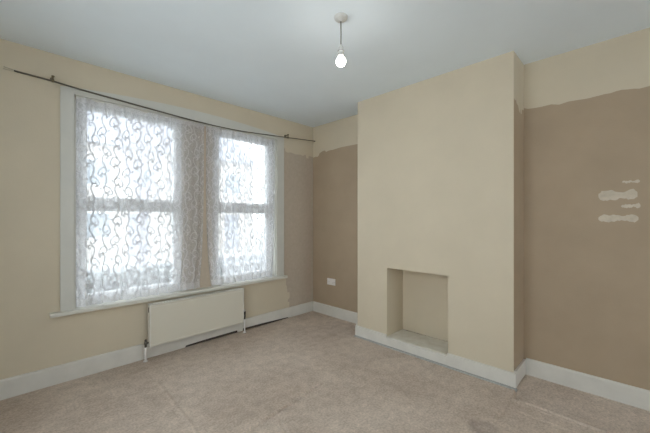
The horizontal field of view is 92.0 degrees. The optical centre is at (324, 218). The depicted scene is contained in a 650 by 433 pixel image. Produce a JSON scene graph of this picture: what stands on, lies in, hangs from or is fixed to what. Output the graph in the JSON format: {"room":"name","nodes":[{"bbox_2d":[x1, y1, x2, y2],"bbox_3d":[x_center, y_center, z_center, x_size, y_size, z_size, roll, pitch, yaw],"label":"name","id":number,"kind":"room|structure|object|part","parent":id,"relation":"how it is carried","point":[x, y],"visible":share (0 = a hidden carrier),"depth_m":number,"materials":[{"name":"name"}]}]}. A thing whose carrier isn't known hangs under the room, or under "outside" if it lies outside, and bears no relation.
{"room":"living room","nodes":[
{"label":"living room","id":0,"kind":"room"},
{"bbox_2d":[0,38,312,379],"bbox_3d":[-1.600,0.025,3.196,0.262,2.650,4.015,0,0,45],"label":"wall","id":1,"kind":"structure","parent":0,"point":[31,340],"depth_m":2.46,"materials":[{"name":"beige paint"}]},
{"bbox_2d":[76,102,181,299],"bbox_3d":[-1.786,-0.130,2.932,0.122,1.740,0.873,0,0,45],"label":"window","id":2,"kind":"structure","parent":1,"relation":"in","point":[104,109],"depth_m":2.85,"materials":[{"name":"white plastic"}]},
{"bbox_3d":[-1.791,-0.560,2.937,0.050,0.810,0.767,0,0,45],"label":"sash","id":3,"kind":"part","parent":2,"relation":"part of","materials":[{"name":"white plastic"}]},
{"bbox_3d":[-1.804,0.287,2.949,0.050,0.785,0.767,0,0,45],"label":"sash","id":4,"kind":"part","parent":2,"relation":"part of","materials":[{"name":"white plastic"}]},
{"bbox_2d":[0,301,312,400],"bbox_3d":[-1.507,1.229,3.092,0.018,0.142,3.797,0,0,45],"label":"baseboard","id":5,"kind":"structure","parent":1,"relation":"attached to","point":[17,385],"depth_m":2.71,"materials":[{"name":"white wood"}]},
{"bbox_2d":[3,66,314,141],"bbox_3d":[-1.228,-1.048,3.334,0.078,0.120,3.056,0,0,45],"label":"curtain rod","id":6,"kind":"object","parent":1,"relation":"attached to","point":[51,79],"visible":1,"depth_m":2.73,"materials":[{"name":"grey metal"}]},
{"bbox_2d":[49,275,287,317],"bbox_3d":[-1.348,0.748,3.289,0.150,0.030,2.320,0,0,45],"label":"trim","id":7,"kind":"structure","parent":1,"relation":"attached to","point":[93,307],"depth_m":2.96,"materials":[{"name":"white wood"}]},
{"bbox_2d":[60,86,283,311],"bbox_3d":[-1.365,-0.180,3.327,0.152,1.880,2.225,0,0,45],"label":"trim","id":8,"kind":"structure","parent":1,"relation":"attached to","point":[68,95],"depth_m":2.56,"materials":[{"name":"white wood"}]},
{"bbox_2d":[143,287,245,361],"bbox_3d":[-1.293,1.042,3.243,0.112,0.520,1.062,0,0,45],"label":"radiator","id":9,"kind":"object","parent":1,"relation":"attached to","point":[179,318],"visible":1,"depth_m":3.14,"materials":[{"name":"metal"}]},
{"bbox_3d":[-1.612,0.977,2.882,0.063,0.390,0.012,0,0,45],"label":"panel","id":10,"kind":"part","parent":9,"relation":"part of","materials":[{"name":"white metal"}]},
{"bbox_2d":[149,287,243,305],"bbox_3d":[-1.277,0.797,3.223,0.063,0.030,0.968,0,0,45],"label":"grille","id":11,"kind":"object","parent":9,"relation":"attached to","point":[219,294],"depth_m":3.19,"materials":[{"name":"white metal"}]},
{"bbox_3d":[-1.276,0.982,3.222,0.054,0.376,0.956,0,0,45],"label":"panel","id":12,"kind":"part","parent":9,"relation":"part of","materials":[{"name":"metal"}]},
{"bbox_3d":[-0.942,0.977,3.564,0.063,0.390,0.012,0,0,45],"label":"panel","id":13,"kind":"part","parent":9,"relation":"part of","materials":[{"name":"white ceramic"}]},
{"bbox_2d":[186,317,287,346],"bbox_3d":[-0.978,1.285,3.633,0.010,0.030,1.390,0,0,45],"label":"trim","id":14,"kind":"structure","parent":1,"relation":"attached to","point":[257,325],"depth_m":3.53,"materials":[{"name":"grey"}]},
{"bbox_2d":[213,130,271,279],"bbox_3d":[-0.975,-0.130,3.757,0.122,1.740,0.820,0,0,45],"label":"window","id":15,"kind":"structure","parent":1,"relation":"in","point":[217,134],"depth_m":3.77,"materials":[{"name":"white plastic"}]},
{"bbox_3d":[-0.988,0.287,3.779,0.050,0.785,0.709,0,0,45],"label":"sash","id":16,"kind":"part","parent":15,"relation":"part of","materials":[{"name":"white plastic"}]},
{"bbox_3d":[-0.975,-0.560,3.767,0.050,0.810,0.709,0,0,45],"label":"sash","id":17,"kind":"part","parent":15,"relation":"part of","materials":[{"name":"white plastic"}]},
{"bbox_2d":[87,254,263,273],"bbox_3d":[-6.091,1.895,9.495,6.000,0.110,55.000,0,0,45],"label":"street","id":18,"kind":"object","parent":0,"point":[119,268],"depth_m":13.59,"materials":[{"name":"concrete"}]},
{"bbox_2d":[112,116,171,269],"bbox_3d":[-4.266,-1.610,8.256,3.164,6.949,3.752,0,0,45],"label":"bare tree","id":19,"kind":"object","parent":18,"relation":"on","point":[152,177],"visible":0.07,"depth_m":8.01,"materials":[{"name":"grey plant"}]},
{"bbox_2d":[182,124,212,290],"bbox_3d":[-1.417,-0.135,3.399,0.237,1.770,0.310,0,0,45],"label":"wall pier","id":20,"kind":"object","parent":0,"point":[204,279],"visible":0.29,"depth_m":3.33,"materials":[{"name":"beige paint"}]},
{"bbox_2d":[0,0,649,126],"bbox_3d":[0.828,-1.360,0.844,7.002,0.120,4.065,0,0,45],"label":"ceiling","id":21,"kind":"structure","parent":0,"point":[276,58],"depth_m":2.24,"materials":[{"name":"paint"}]},
{"bbox_2d":[334,12,347,66],"bbox_3d":[0.102,-1.141,2.020,0.088,0.319,0.088,0,0,45],"label":"pendant light","id":22,"kind":"object","parent":21,"relation":"hanging from","point":[341,17],"visible":1,"depth_m":2.00,"materials":[{"name":"grey plastic"}]},
{"bbox_3d":[0.103,-1.198,2.020,0.007,0.145,0.007,0,0,22],"label":"cord","id":23,"kind":"part","parent":22,"relation":"part of","materials":[{"name":"grey plastic"}]},
{"bbox_3d":[0.102,-1.012,2.020,0.062,0.061,0.062,0,0,45],"label":"bulb","id":24,"kind":"part","parent":22,"relation":"part of","materials":[{"name":"white glass"}]},
{"bbox_2d":[0,311,649,432],"bbox_3d":[0.864,1.352,0.809,6.902,0.136,4.065,0,0,45],"label":"floor","id":25,"kind":"structure","parent":0,"point":[309,372],"depth_m":2.26,"materials":[{"name":"beige carpet"}]},
{"bbox_2d":[358,51,523,372],"bbox_3d":[1.020,0.000,3.074,1.536,2.600,0.315,0,0,45],"label":"wall","id":26,"kind":"structure","parent":0,"point":[441,157],"depth_m":2.77,"materials":[{"name":"beige paint"}]},
{"bbox_2d":[387,329,447,354],"bbox_3d":[0.966,1.211,3.110,0.633,0.012,0.299,0,0,45],"label":"hearth slab","id":27,"kind":"object","parent":26,"relation":"in","point":[426,342],"visible":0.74,"depth_m":3.10,"materials":[{"name":"paint"}]},
{"bbox_2d":[313,28,649,390],"bbox_3d":[2.186,0.025,2.232,7.012,2.650,0.123,0,0,45],"label":"wall","id":28,"kind":"structure","parent":0,"point":[587,109],"depth_m":2.40,"materials":[{"name":"beige paint"}]},
{"bbox_2d":[327,278,334,285],"bbox_3d":[0.083,0.841,4.205,0.146,0.086,0.013,0,0,45],"label":"wall socket","id":29,"kind":"object","parent":28,"relation":"attached to","point":[330,281],"visible":1,"depth_m":4.21,"materials":[{"name":"white plastic"}]},
{"bbox_2d":[313,301,649,410],"bbox_3d":[2.091,1.232,2.008,6.634,0.136,0.335,0,0,45],"label":"baseboard","id":30,"kind":"structure","parent":28,"relation":"attached to","point":[630,395],"depth_m":2.52,"materials":[{"name":"white wood"}]},
{"label":"outside","id":31,"kind":"structure","parent":0,"visible":0},
{"bbox_2d":[87,231,263,269],"bbox_3d":[-13.768,2.000,17.042,36.468,0.300,55.000,0,0,45],"label":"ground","id":32,"kind":"structure","parent":31,"point":[259,233],"depth_m":14.71,"materials":[{"name":"white"}]},
{"bbox_2d":[87,112,171,258],"bbox_3d":[-12.241,-2.450,17.503,6.600,8.600,4.800,0,0,45],"label":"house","id":33,"kind":"structure","parent":32,"relation":"on","point":[98,116],"depth_m":15.51,"materials":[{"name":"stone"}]},
{"bbox_3d":[-10.693,-2.200,14.720,0.030,1.100,1.000,0,0,45],"label":"pane","id":34,"kind":"part","parent":33,"relation":"part of","materials":[{"name":"grey"}]},
{"bbox_3d":[-10.693,0.300,14.720,0.030,1.100,1.000,0,0,45],"label":"pane","id":35,"kind":"part","parent":33,"relation":"part of","materials":[{"name":"grey"}]},
{"bbox_3d":[-9.495,0.800,15.996,0.070,2.100,0.900,0,0,45],"label":"door","id":36,"kind":"part","parent":33,"relation":"part of","materials":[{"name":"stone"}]},
{"bbox_3d":[-9.431,-2.200,16.004,0.030,1.100,1.000,0,0,45],"label":"pane","id":37,"kind":"part","parent":33,"relation":"part of","materials":[{"name":"grey"}]},
{"bbox_2d":[87,262,224,292],"bbox_3d":[-2.946,1.333,5.420,0.715,1.036,2.502,0,0,45],"label":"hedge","id":38,"kind":"object","parent":32,"relation":"on","point":[156,272],"visible":0.09,"depth_m":5.05,"materials":[{"name":"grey plant"}]},
{"bbox_2d":[95,260,263,279],"bbox_3d":[-4.077,1.450,5.410,0.260,0.800,18.000,0,0,45],"label":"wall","id":39,"kind":"structure","parent":32,"relation":"on","point":[244,265],"depth_m":7.41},
{"bbox_2d":[156,125,253,248],"bbox_3d":[-8.735,-2.450,21.069,6.600,8.600,5.200,0,0,45],"label":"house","id":40,"kind":"structure","parent":32,"relation":"on","point":[229,146],"depth_m":19.95,"materials":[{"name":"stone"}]},
{"bbox_3d":[-5.849,0.800,19.704,0.070,2.100,0.900,0,0,45],"label":"door","id":41,"kind":"part","parent":40,"relation":"part of","materials":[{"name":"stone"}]},
{"bbox_3d":[-5.786,-2.200,19.712,0.030,1.100,1.000,0,0,45],"label":"pane","id":42,"kind":"part","parent":40,"relation":"part of","materials":[{"name":"grey"}]},
{"bbox_3d":[-1.342,-0.995,3.288,0.004,0.008,2.027,0,0,45],"label":"wire","id":43,"kind":"object","parent":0,"visible":0},
{"bbox_2d":[76,97,203,306],"bbox_3d":[-1.652,-0.140,2.945,0.061,1.732,1.080,0,0,45],"label":"curtain","id":44,"kind":"object","parent":43,"relation":"hanging from","point":[123,295],"visible":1,"depth_m":2.87,"materials":[{"name":"fabric"}]},
{"bbox_2d":[206,125,274,285],"bbox_3d":[-0.949,-0.140,3.667,0.907,1.732,0.053,0,0,-45],"label":"curtain","id":45,"kind":"object","parent":43,"relation":"hanging from","point":[243,277],"visible":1,"depth_m":3.63,"materials":[{"name":"fabric"}]}
]}

